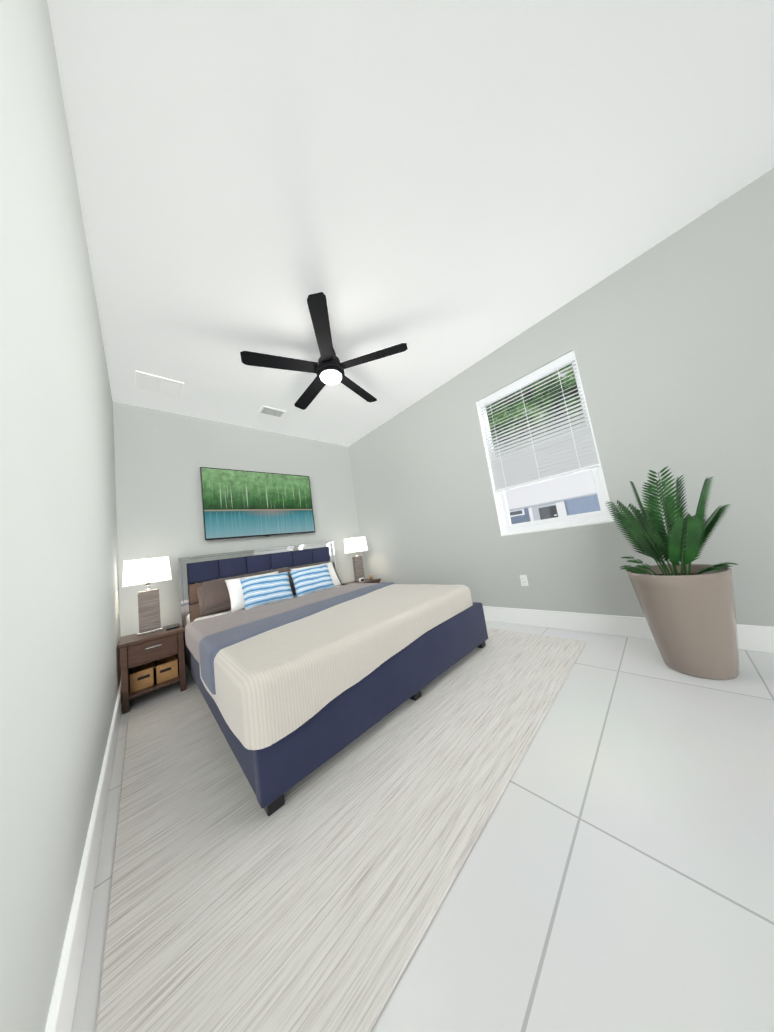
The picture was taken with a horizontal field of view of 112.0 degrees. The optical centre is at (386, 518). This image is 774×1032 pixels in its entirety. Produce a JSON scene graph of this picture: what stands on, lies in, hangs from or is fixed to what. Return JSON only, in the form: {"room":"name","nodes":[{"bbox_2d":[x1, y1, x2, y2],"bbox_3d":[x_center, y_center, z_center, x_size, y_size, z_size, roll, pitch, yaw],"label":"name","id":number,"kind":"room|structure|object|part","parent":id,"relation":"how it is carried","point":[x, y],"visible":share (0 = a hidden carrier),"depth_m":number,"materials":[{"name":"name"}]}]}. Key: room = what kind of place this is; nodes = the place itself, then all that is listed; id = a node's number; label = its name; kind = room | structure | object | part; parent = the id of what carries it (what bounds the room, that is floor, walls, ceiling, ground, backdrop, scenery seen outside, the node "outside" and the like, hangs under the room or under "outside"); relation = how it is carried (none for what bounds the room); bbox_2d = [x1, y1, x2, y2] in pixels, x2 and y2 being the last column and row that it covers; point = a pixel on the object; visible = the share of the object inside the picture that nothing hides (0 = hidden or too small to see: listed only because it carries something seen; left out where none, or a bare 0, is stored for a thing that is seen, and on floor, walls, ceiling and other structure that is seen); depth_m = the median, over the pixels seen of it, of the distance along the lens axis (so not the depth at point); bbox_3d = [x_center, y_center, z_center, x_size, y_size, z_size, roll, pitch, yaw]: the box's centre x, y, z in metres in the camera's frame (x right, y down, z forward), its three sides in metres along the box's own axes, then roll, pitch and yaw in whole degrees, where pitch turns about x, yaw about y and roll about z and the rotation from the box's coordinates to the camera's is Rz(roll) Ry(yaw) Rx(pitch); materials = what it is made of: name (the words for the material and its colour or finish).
{"room":"bedroom","nodes":[
{"label":"bedroom","id":0,"kind":"room"},
{"bbox_2d":[0,0,120,1031],"bbox_3d":[-0.650,-0.363,0.300,0.160,3.050,6.600,-2,-8,-43],"label":"wall","id":1,"kind":"structure","parent":0,"point":[60,662],"depth_m":0.67,"materials":[{"name":"grey paint"}]},
{"bbox_2d":[44,681,121,1031],"bbox_3d":[-0.376,1.050,0.203,0.016,0.170,6.584,-2,-8,-43],"label":"baseboard","id":2,"kind":"structure","parent":1,"relation":"attached to","point":[62,1008],"depth_m":0.77,"materials":[{"name":"white"}]},
{"bbox_2d":[113,402,365,636],"bbox_3d":[-1.727,0.174,3.866,3.470,3.050,0.160,-2,-8,-43],"label":"wall","id":3,"kind":"structure","parent":0,"point":[162,458],"depth_m":3.21,"materials":[{"name":"grey paint"}]},
{"bbox_2d":[200,467,314,540],"bbox_3d":[-1.766,-0.204,3.755,1.470,0.938,0.054,-2,-8,-43],"label":"wall art","id":4,"kind":"object","parent":3,"relation":"attached to","point":[240,504],"visible":1,"depth_m":3.63,"materials":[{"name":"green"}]},
{"bbox_2d":[47,0,773,445],"bbox_3d":[0.325,-1.975,1.605,3.470,0.120,6.920,-2,-8,-43],"label":"ceiling","id":5,"kind":"structure","parent":0,"point":[445,190],"depth_m":1.43,"materials":[{"name":"white paint"}]},
{"bbox_2d":[135,371,183,397],"bbox_3d":[-2.385,-1.394,2.744,0.370,0.012,0.310,-2,-8,-43],"label":"ceiling vent","id":6,"kind":"object","parent":5,"relation":"in","point":[156,384],"visible":1,"depth_m":2.73,"materials":[{"name":"white metal"}]},
{"bbox_2d":[258,406,285,417],"bbox_3d":[-1.548,-1.433,3.525,0.300,0.008,0.190,-2,-8,-43],"label":"ceiling vent","id":7,"kind":"object","parent":5,"relation":"in","point":[265,410],"visible":1,"depth_m":3.51,"materials":[{"name":"white metal"}]},
{"bbox_2d":[240,292,407,409],"bbox_3d":[-0.596,-1.499,2.607,1.493,0.344,1.436,-2,-8,-43],"label":"fan","id":8,"kind":"object","parent":5,"relation":"hanging from","point":[328,367],"visible":1,"depth_m":2.42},
{"bbox_2d":[71,621,773,1031],"bbox_3d":[0.776,1.145,1.271,3.470,0.120,6.920,-2,-8,-43],"label":"floor","id":9,"kind":"structure","parent":0,"point":[615,873],"depth_m":0.77,"materials":[{"name":"white tile"}]},
{"bbox_2d":[118,623,185,713],"bbox_3d":[-2.200,1.363,2.465,0.442,0.550,0.488,-2,-8,-43],"label":"nightstand","id":10,"kind":"object","parent":9,"relation":"on","point":[135,650],"visible":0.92,"depth_m":2.32,"materials":[{"name":"brown wood"}]},
{"bbox_2d":[129,660,156,692],"bbox_3d":[-2.243,1.444,2.405,0.181,0.154,0.306,-2,-8,-43],"label":"basket","id":11,"kind":"object","parent":10,"relation":"in","point":[141,676],"visible":0.73,"depth_m":2.31,"materials":[{"name":"wicker"}]},
{"bbox_2d":[122,556,171,635],"bbox_3d":[-2.330,0.738,2.550,0.350,0.733,0.190,-2,-8,-43],"label":"lamp","id":12,"kind":"object","parent":10,"relation":"on","point":[147,571],"visible":1,"depth_m":2.50,"materials":[{"name":"white fabric"}]},
{"bbox_3d":[-2.362,0.519,2.574,0.350,0.233,0.190,-2,-8,-43],"label":"lamp shade","id":13,"kind":"part","parent":12,"relation":"part of","materials":[{"name":"white fabric"}]},
{"bbox_2d":[152,654,177,684],"bbox_3d":[-2.135,1.439,2.508,0.181,0.154,0.306,-2,-8,-43],"label":"basket","id":14,"kind":"object","parent":10,"relation":"in","point":[166,668],"visible":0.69,"depth_m":2.42,"materials":[{"name":"wicker"}]},
{"bbox_2d":[166,624,179,630],"bbox_3d":[-2.099,1.067,2.558,0.105,0.020,0.095,-2,-8,-43],"label":"remote controls","id":15,"kind":"object","parent":10,"relation":"on","point":[173,627],"visible":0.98,"depth_m":2.54,"materials":[{"name":"black plastic"}]},
{"bbox_2d":[96,628,586,1031],"bbox_3d":[-0.202,1.315,2.165,2.830,0.012,2.580,-2,-8,-43],"label":"rug","id":16,"kind":"object","parent":9,"relation":"on","point":[313,902],"visible":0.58,"depth_m":0.93,"materials":[{"name":"beige carpet"}]},
{"bbox_2d":[177,541,487,815],"bbox_3d":[-0.728,0.812,2.689,2.050,1.238,2.637,-2,-8,-43],"label":"bed","id":17,"kind":"object","parent":16,"relation":"on","point":[300,663],"visible":1,"depth_m":1.66,"materials":[{"name":"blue fabric"}]},
{"bbox_2d":[224,571,286,611],"bbox_3d":[-1.583,0.865,3.179,0.620,0.400,0.160,-2,-38,-43],"label":"pillow","id":18,"kind":"object","parent":17,"relation":"on","point":[232,587],"depth_m":3.00,"materials":[{"name":"blue fabric"}]},
{"bbox_2d":[199,582,397,694],"bbox_3d":[-0.528,0.917,2.439,1.990,0.258,0.733,-2,-8,-43],"label":"throw","id":19,"kind":"object","parent":17,"relation":"on","point":[214,640],"depth_m":2.04,"materials":[{"name":"fabric"}]},
{"bbox_2d":[198,584,472,750],"bbox_3d":[-0.316,0.904,2.219,1.965,0.309,1.441,-2,-8,-43],"label":"duvet","id":20,"kind":"object","parent":17,"relation":"on","point":[272,676],"depth_m":1.51,"materials":[{"name":"beige fabric"}]},
{"bbox_2d":[342,578,380,585],"bbox_3d":[-0.381,1.284,4.190,0.442,0.550,0.488,-2,-8,-43],"label":"nightstand","id":21,"kind":"object","parent":9,"relation":"on","point":[375,580],"visible":0.17,"depth_m":4.15,"materials":[{"name":"brown wood"}]},
{"bbox_2d":[344,536,367,581],"bbox_3d":[-0.488,0.658,4.297,0.350,0.733,0.190,-2,-8,-43],"label":"lamp","id":22,"kind":"object","parent":21,"relation":"on","point":[356,544],"visible":0.94,"depth_m":4.24,"materials":[{"name":"white fabric"}]},
{"bbox_3d":[-0.520,0.440,4.321,0.350,0.233,0.190,-2,-8,-43],"label":"lamp shade","id":23,"kind":"part","parent":22,"relation":"part of","materials":[{"name":"white fabric"}]},
{"bbox_2d":[605,466,738,679],"bbox_3d":[1.904,0.317,1.726,0.589,1.286,0.599,-2,-8,-43],"label":"plant","id":24,"kind":"object","parent":9,"relation":"on","point":[688,609],"visible":1,"depth_m":1.61,"materials":[{"name":"green plant"}]},
{"bbox_2d":[348,168,773,626],"bbox_3d":[1.750,-0.467,2.577,0.160,3.050,6.600,-2,-8,-43],"label":"wall","id":25,"kind":"structure","parent":0,"point":[669,340],"depth_m":2.18,"materials":[{"name":"grey paint"}]},
{"bbox_2d":[520,575,528,585],"bbox_3d":[1.470,0.668,2.801,0.008,0.116,0.072,-2,-8,-43],"label":"electrical outlet","id":26,"kind":"object","parent":25,"relation":"attached to","point":[523,580],"visible":1,"depth_m":2.80,"materials":[{"name":"white plastic"}]},
{"bbox_2d":[476,349,613,535],"bbox_3d":[1.571,-0.687,2.747,0.172,1.630,0.990,-2,-8,-43],"label":"window","id":27,"kind":"structure","parent":25,"relation":"in","point":[602,516],"depth_m":2.66,"materials":[{"name":"white plastic"}]},
{"bbox_2d":[477,351,599,491],"bbox_3d":[1.503,-0.934,2.743,0.077,1.116,0.974,-2,-8,-43],"label":"window blind","id":28,"kind":"object","parent":27,"relation":"attached to","point":[567,451],"visible":0.98,"depth_m":2.67,"materials":[{"name":"white plastic"}]},
{"bbox_2d":[483,606,773,652],"bbox_3d":[1.897,0.952,2.359,0.016,0.170,6.584,-2,-8,-43],"label":"baseboard","id":29,"kind":"structure","parent":25,"relation":"attached to","point":[757,638],"depth_m":2.34,"materials":[{"name":"white"}]},
{"label":"outside","id":30,"kind":"structure","parent":0,"visible":0},
{"bbox_2d":[486,364,584,454],"bbox_3d":[6.352,-7.632,10.441,0.100,14.500,28.000,-2,-8,-43],"label":"trees","id":31,"kind":"object","parent":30,"point":[537,398],"depth_m":10.75,"materials":[{"name":"green plant"}]},
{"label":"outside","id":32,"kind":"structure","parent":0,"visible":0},
{"bbox_2d":[505,469,600,523],"bbox_3d":[5.093,0.494,7.289,0.770,5.200,14.000,-2,-8,-43],"label":"house","id":33,"kind":"structure","parent":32,"point":[558,486],"depth_m":7.59,"materials":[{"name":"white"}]}
]}

